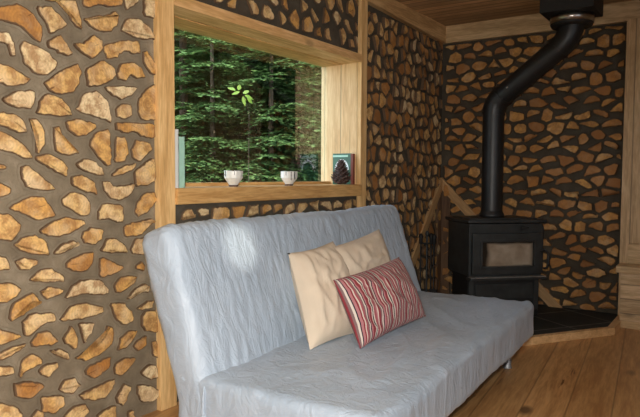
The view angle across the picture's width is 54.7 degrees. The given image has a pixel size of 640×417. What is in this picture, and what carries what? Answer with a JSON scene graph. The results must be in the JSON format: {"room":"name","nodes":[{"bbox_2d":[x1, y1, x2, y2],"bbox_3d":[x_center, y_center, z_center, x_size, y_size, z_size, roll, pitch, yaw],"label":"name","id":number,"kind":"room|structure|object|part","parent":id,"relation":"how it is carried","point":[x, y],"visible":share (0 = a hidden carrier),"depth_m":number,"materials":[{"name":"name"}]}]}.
{"room":"cabin living room","nodes":[
{"label":"cabin living room","id":0,"kind":"room"},
{"bbox_2d":[0,0,442,416],"bbox_3d":[-0.844,-0.270,2.925,0.348,2.501,7.000,2,4,34],"label":"wall","id":1,"kind":"structure","parent":0,"point":[79,322],"depth_m":2.58,"materials":[{"name":"brown stone"}]},
{"bbox_2d":[153,0,176,410],"bbox_3d":[-0.713,-0.243,2.838,0.035,2.355,0.096,2,4,34],"label":"trim","id":2,"kind":"structure","parent":1,"relation":"attached to","point":[163,21],"depth_m":2.82,"materials":[{"name":"brown wood"}]},
{"bbox_2d":[174,0,361,204],"bbox_3d":[-0.324,-0.541,3.642,0.345,0.968,1.756,2,4,34],"label":"window","id":3,"kind":"structure","parent":1,"relation":"in","point":[339,65],"depth_m":3.74,"materials":[{"name":"brown wood"}]},
{"bbox_2d":[175,129,178,187],"bbox_3d":[-0.742,-0.237,2.946,0.155,0.275,0.042,2,4,34],"label":"book","id":4,"kind":"object","parent":3,"relation":"on","point":[176,130],"visible":0.29,"depth_m":2.91,"materials":[{"name":"paper"}]},
{"bbox_2d":[179,137,184,187],"bbox_3d":[-0.720,-0.223,2.989,0.145,0.243,0.046,2,4,34],"label":"book","id":5,"kind":"object","parent":3,"relation":"on","point":[181,139],"visible":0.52,"depth_m":2.95,"materials":[{"name":"paper"}]},
{"bbox_2d":[224,171,242,186],"bbox_3d":[-0.460,-0.159,3.291,0.102,0.085,0.102,2,4,34],"label":"ceramic mug","id":6,"kind":"object","parent":3,"relation":"on","point":[233,178],"visible":1,"depth_m":3.26,"materials":[{"name":"white ceramic"}]},
{"bbox_3d":[-0.327,-0.097,3.667,0.345,0.078,1.696,2,4,34],"label":"sill","id":7,"kind":"part","parent":3,"relation":"part of","materials":[{"name":"brown wood"}]},
{"bbox_2d":[281,171,297,185],"bbox_3d":[-0.185,-0.179,3.696,0.102,0.085,0.102,2,4,34],"label":"ceramic mug","id":8,"kind":"object","parent":3,"relation":"on","point":[288,177],"visible":1,"depth_m":3.66,"materials":[{"name":"white ceramic"}]},
{"bbox_2d":[331,159,350,183],"bbox_3d":[0.144,-0.250,4.212,0.144,0.173,0.144,2,4,34],"label":"pine cone","id":9,"kind":"object","parent":3,"relation":"on","point":[341,175],"visible":1,"depth_m":4.18,"materials":[{"name":"brown plant"}]},
{"bbox_2d":[333,153,354,183],"bbox_3d":[0.166,-0.277,4.327,0.167,0.215,0.025,2,4,34],"label":"picture book","id":10,"kind":"object","parent":3,"relation":"on","point":[349,158],"visible":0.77,"depth_m":4.29,"materials":[{"name":"green paper"}]},
{"bbox_2d":[357,0,367,207],"bbox_3d":[0.288,-0.290,4.312,0.035,2.300,0.078,2,4,34],"label":"trim","id":11,"kind":"structure","parent":1,"relation":"attached to","point":[363,5],"depth_m":4.27,"materials":[{"name":"brown wood"}]},
{"bbox_2d":[365,0,445,44],"bbox_3d":[-0.783,-1.369,2.647,0.045,0.145,6.700,2,4,34],"label":"trim","id":12,"kind":"structure","parent":1,"relation":"attached to","point":[433,29],"depth_m":4.82,"materials":[{"name":"brown wood"}]},
{"bbox_2d":[411,178,442,265],"bbox_3d":[0.846,0.240,5.165,0.028,0.994,0.895,2,4,34],"label":"trim","id":13,"kind":"structure","parent":1,"relation":"attached to","point":[428,217],"depth_m":5.24,"materials":[{"name":"brown wood"}]},
{"bbox_2d":[435,184,441,292],"bbox_3d":[1.052,0.291,5.478,0.022,1.020,0.100,2,4,34],"label":"trim","id":14,"kind":"structure","parent":1,"relation":"attached to","point":[439,204],"depth_m":5.46,"materials":[{"name":"brown wood"}]},
{"bbox_2d":[141,328,639,416],"bbox_3d":[0.675,1.052,1.778,3.600,0.100,6.700,2,4,34],"label":"floor","id":15,"kind":"structure","parent":0,"point":[597,376],"depth_m":3.25,"materials":[{"name":"brown wood"}]},
{"bbox_2d":[142,205,533,416],"bbox_3d":[0.265,0.480,2.905,1.025,0.915,2.014,2,4,31],"label":"sofa","id":16,"kind":"object","parent":15,"relation":"on","point":[237,345],"visible":0.71,"depth_m":2.37,"materials":[{"name":"fabric"}]},
{"bbox_2d":[287,241,352,349],"bbox_3d":[0.020,0.367,2.762,0.287,0.386,0.511,2,4,34],"label":"throw pillow","id":17,"kind":"object","parent":16,"relation":"on","point":[324,319],"visible":0.88,"depth_m":2.66,"materials":[{"name":"beige fabric"}]},
{"bbox_3d":[0.347,0.659,2.866,0.832,0.225,2.009,2,4,31],"label":"seat","id":18,"kind":"part","parent":16,"relation":"part of","materials":[{"name":"grey fabric"}]},
{"bbox_2d":[335,229,390,274],"bbox_3d":[0.230,0.304,3.159,0.187,0.352,0.655,2,4,34],"label":"throw pillow","id":19,"kind":"object","parent":16,"relation":"on","point":[370,251],"visible":0.34,"depth_m":3.09,"materials":[{"name":"beige fabric"}]},
{"bbox_2d":[333,257,425,348],"bbox_3d":[0.281,0.408,2.807,0.208,0.301,0.612,2,4,34],"label":"striped pillow","id":20,"kind":"object","parent":16,"relation":"on","point":[377,301],"visible":1,"depth_m":2.68,"materials":[{"name":"fabric"}]},
{"bbox_3d":[1.067,0.816,3.516,0.052,0.187,0.052,2,4,31],"label":"leg","id":21,"kind":"part","parent":16,"relation":"part of","materials":[{"name":"metal"}]},
{"bbox_2d":[522,305,620,345],"bbox_3d":[1.287,0.830,4.519,1.523,0.052,1.465,2,4,34],"label":"platform","id":22,"kind":"object","parent":15,"relation":"on","point":[550,324],"visible":0.35,"depth_m":4.37,"materials":[{"name":"black tile"}]},
{"bbox_2d":[422,231,432,291],"bbox_3d":[0.867,0.480,5.032,0.180,0.605,0.180,2,4,34],"label":"stand","id":23,"kind":"object","parent":22,"relation":"on","point":[426,232],"visible":0.44,"depth_m":5.02,"materials":[{"name":"black metal"}]},
{"bbox_2d":[418,234,424,291],"bbox_3d":[0.819,0.482,5.040,0.090,0.560,0.040,2,4,34],"label":"shovel","id":24,"kind":"object","parent":23,"relation":"hanging from","point":[420,236],"visible":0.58,"depth_m":5.03,"materials":[{"name":"black metal"}]},
{"bbox_3d":[0.820,0.248,5.028,0.040,0.090,0.040,2,4,34],"label":"handle","id":25,"kind":"part","parent":24,"relation":"part of","materials":[{"name":"black metal"}]},
{"bbox_2d":[429,233,432,288],"bbox_3d":[0.915,0.483,5.072,0.055,0.564,0.040,2,4,34],"label":"fire poker","id":26,"kind":"object","parent":23,"relation":"hanging from","point":[430,234],"visible":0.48,"depth_m":5.07,"materials":[{"name":"black metal"}]},
{"bbox_2d":[429,234,436,292],"bbox_3d":[0.919,0.485,4.997,0.064,0.560,0.040,2,4,34],"label":"brush","id":27,"kind":"object","parent":23,"relation":"hanging from","point":[434,237],"visible":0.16,"depth_m":4.99,"materials":[{"name":"black metal"}]},
{"bbox_3d":[0.920,0.251,4.984,0.040,0.090,0.040,2,4,34],"label":"handle","id":28,"kind":"part","parent":27,"relation":"part of","materials":[{"name":"black metal"}]},
{"bbox_2d":[445,215,549,314],"bbox_3d":[1.354,0.432,4.775,0.630,0.734,0.499,0,3,-11],"label":"wood stove","id":29,"kind":"object","parent":22,"relation":"on","point":[497,257],"visible":0.92,"depth_m":4.61,"materials":[{"name":"black metal"}]},
{"bbox_3d":[1.349,0.080,4.782,0.628,0.030,0.445,0,3,-11],"label":"plate","id":30,"kind":"part","parent":29,"relation":"part of","materials":[{"name":"black metal"}]},
{"bbox_3d":[1.379,0.620,4.637,0.464,0.114,0.018,0,3,-11],"label":"ash drawer","id":31,"kind":"part","parent":29,"relation":"part of","materials":[{"name":"black metal"}]},
{"bbox_3d":[1.385,0.334,4.583,0.547,0.300,0.036,0,3,-11],"label":"door","id":32,"kind":"part","parent":29,"relation":"part of","materials":[{"name":"black metal"}]},
{"bbox_3d":[1.390,0.337,4.590,0.410,0.182,0.001,0,3,-11],"label":"door glass","id":33,"kind":"part","parent":29,"relation":"part of","materials":[{"name":"beige glass"}]},
{"bbox_2d":[479,24,583,216],"bbox_3d":[1.557,-0.630,4.601,0.769,1.412,0.194,3,4,42],"label":"pipe","id":34,"kind":"object","parent":29,"relation":"on","point":[566,38],"visible":0.87,"depth_m":4.70,"materials":[{"name":"black metal"}]},
{"bbox_3d":[1.670,0.374,4.601,0.078,0.157,0.029,2,3,22],"label":"handle","id":35,"kind":"part","parent":29,"relation":"part of","materials":[{"name":"black metal"}]},
{"bbox_2d":[616,263,639,329],"bbox_3d":[2.785,0.658,4.145,1.450,0.450,0.185,2,4,34],"label":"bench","id":36,"kind":"object","parent":15,"relation":"on","point":[629,317],"visible":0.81,"depth_m":4.44,"materials":[{"name":"brown wood"}]},
{"bbox_3d":[2.749,0.859,4.095,1.400,0.055,0.014,2,4,34],"label":"board","id":37,"kind":"part","parent":36,"relation":"part of","materials":[{"name":"brown wood"}]},
{"bbox_2d":[628,243,639,263],"bbox_3d":[2.499,0.341,4.414,0.538,0.148,0.034,2,4,34],"label":"board","id":38,"kind":"object","parent":36,"relation":"on","point":[633,249],"visible":1,"depth_m":4.53,"materials":[{"name":"brown wood"}]},
{"bbox_2d":[396,0,631,25],"bbox_3d":[0.752,-1.447,1.781,3.650,0.120,7.000,2,4,34],"label":"ceiling","id":39,"kind":"structure","parent":0,"point":[445,12],"depth_m":4.81,"materials":[{"name":"brown wood"}]},
{"bbox_2d":[540,0,603,30],"bbox_3d":[1.763,-1.400,4.328,0.350,0.240,0.351,2,4,34],"label":"box","id":40,"kind":"object","parent":39,"relation":"attached to","point":[559,13],"visible":0.8,"depth_m":4.23,"materials":[{"name":"black metal"}]},
{"bbox_2d":[441,22,626,313],"bbox_3d":[1.768,-0.405,5.177,1.495,2.450,0.334,2,4,34],"label":"wall","id":41,"kind":"structure","parent":0,"point":[563,157],"depth_m":4.92,"materials":[{"name":"brown stone"}]},
{"bbox_2d":[440,190,450,293],"bbox_3d":[1.115,0.302,5.482,0.078,1.000,0.022,2,4,34],"label":"trim","id":42,"kind":"structure","parent":41,"relation":"attached to","point":[446,204],"depth_m":5.47,"materials":[{"name":"brown wood"}]},
{"bbox_2d":[442,178,561,307],"bbox_3d":[1.488,0.284,5.224,1.091,1.082,0.028,2,4,34],"label":"trim","id":43,"kind":"structure","parent":41,"relation":"attached to","point":[457,200],"depth_m":5.34,"materials":[{"name":"brown wood"}]},
{"bbox_3d":[3.266,-0.368,4.181,2.105,2.500,0.300,2,4,34],"label":"wall","id":44,"kind":"structure","parent":0,"visible":0},
{"bbox_2d":[443,0,639,44],"bbox_3d":[2.557,-1.447,4.400,3.600,0.145,0.045,2,4,34],"label":"trim","id":45,"kind":"structure","parent":44,"relation":"attached to","point":[613,13],"depth_m":5.01,"materials":[{"name":"brown wood"}]},
{"bbox_2d":[618,18,639,315],"bbox_3d":[2.522,-0.256,4.450,0.620,2.240,0.100,2,4,34],"label":"trim","id":46,"kind":"structure","parent":44,"relation":"attached to","point":[630,196],"depth_m":4.54,"materials":[{"name":"brown wood"}]},
{"label":"outside","id":47,"kind":"structure","parent":0,"visible":0},
{"bbox_3d":[-12.820,0.636,21.035,39.650,0.300,70.000,2,4,34],"label":"ground","id":48,"kind":"structure","parent":47,"visible":0},
{"bbox_2d":[174,32,223,161],"bbox_3d":[-2.299,-2.407,9.612,3.210,7.126,3.370,0,3,-10],"label":"fir tree","id":49,"kind":"object","parent":48,"relation":"on","point":[175,73],"visible":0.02,"depth_m":9.42,"materials":[{"name":"green plant"}]},
{"bbox_2d":[174,28,274,182],"bbox_3d":[-1.595,-1.705,7.318,2.831,5.980,2.920,-1,3,-18],"label":"fir tree","id":50,"kind":"object","parent":48,"relation":"on","point":[183,97],"visible":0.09,"depth_m":7.27,"materials":[{"name":"green plant"}]},
{"bbox_2d":[175,34,280,164],"bbox_3d":[-1.323,-1.829,9.440,3.001,6.001,3.683,0,3,3],"label":"fir tree","id":51,"kind":"object","parent":48,"relation":"on","point":[221,51],"visible":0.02,"depth_m":9.25,"materials":[{"name":"green plant"}]},
{"bbox_2d":[174,31,288,182],"bbox_3d":[-1.247,-0.681,6.761,2.456,4.000,2.001,3,4,40],"label":"fir tree","id":52,"kind":"object","parent":48,"relation":"on","point":[212,139],"visible":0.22,"depth_m":6.70,"materials":[{"name":"green plant"}]},
{"bbox_2d":[228,85,252,181],"bbox_3d":[-0.539,0.297,4.350,0.216,2.314,0.052,0,3,-13],"label":"leafy sapling","id":53,"kind":"object","parent":48,"relation":"on","point":[249,98],"visible":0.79,"depth_m":4.29,"materials":[{"name":"green plant"}]},
{"bbox_3d":[-0.486,0.327,4.364,0.117,2.254,0.017,-2,4,-31],"label":"stem","id":54,"kind":"part","parent":53,"relation":"part of","materials":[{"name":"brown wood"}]},
{"bbox_2d":[174,36,320,182],"bbox_3d":[-0.968,-2.507,8.136,3.379,7.500,3.547,1,3,19],"label":"fir tree","id":55,"kind":"object","parent":48,"relation":"on","point":[238,50],"visible":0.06,"depth_m":7.91,"materials":[{"name":"green plant"}]},
{"bbox_2d":[191,65,319,160],"bbox_3d":[-0.730,-2.599,10.072,3.650,7.476,3.539,1,3,12],"label":"fir tree","id":56,"kind":"object","parent":48,"relation":"on","point":[308,65],"visible":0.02,"depth_m":9.40,"materials":[{"name":"green plant"}]},
{"bbox_2d":[199,45,321,181],"bbox_3d":[-0.414,-1.074,7.149,2.376,4.750,2.916,1,3,17],"label":"fir tree","id":57,"kind":"object","parent":48,"relation":"on","point":[316,137],"visible":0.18,"depth_m":6.88,"materials":[{"name":"green plant"}]},
{"bbox_2d":[200,47,321,181],"bbox_3d":[-0.426,-0.686,6.921,2.001,4.000,2.456,2,4,32],"label":"fir tree","id":58,"kind":"object","parent":48,"relation":"on","point":[282,120],"visible":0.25,"depth_m":6.81,"materials":[{"name":"green plant"}]},
{"bbox_2d":[243,53,321,181],"bbox_3d":[0.128,-1.985,7.851,3.077,6.500,3.174,2,4,34],"label":"fir tree","id":59,"kind":"object","parent":48,"relation":"on","point":[316,70],"visible":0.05,"depth_m":7.47,"materials":[{"name":"green plant"}]}
]}

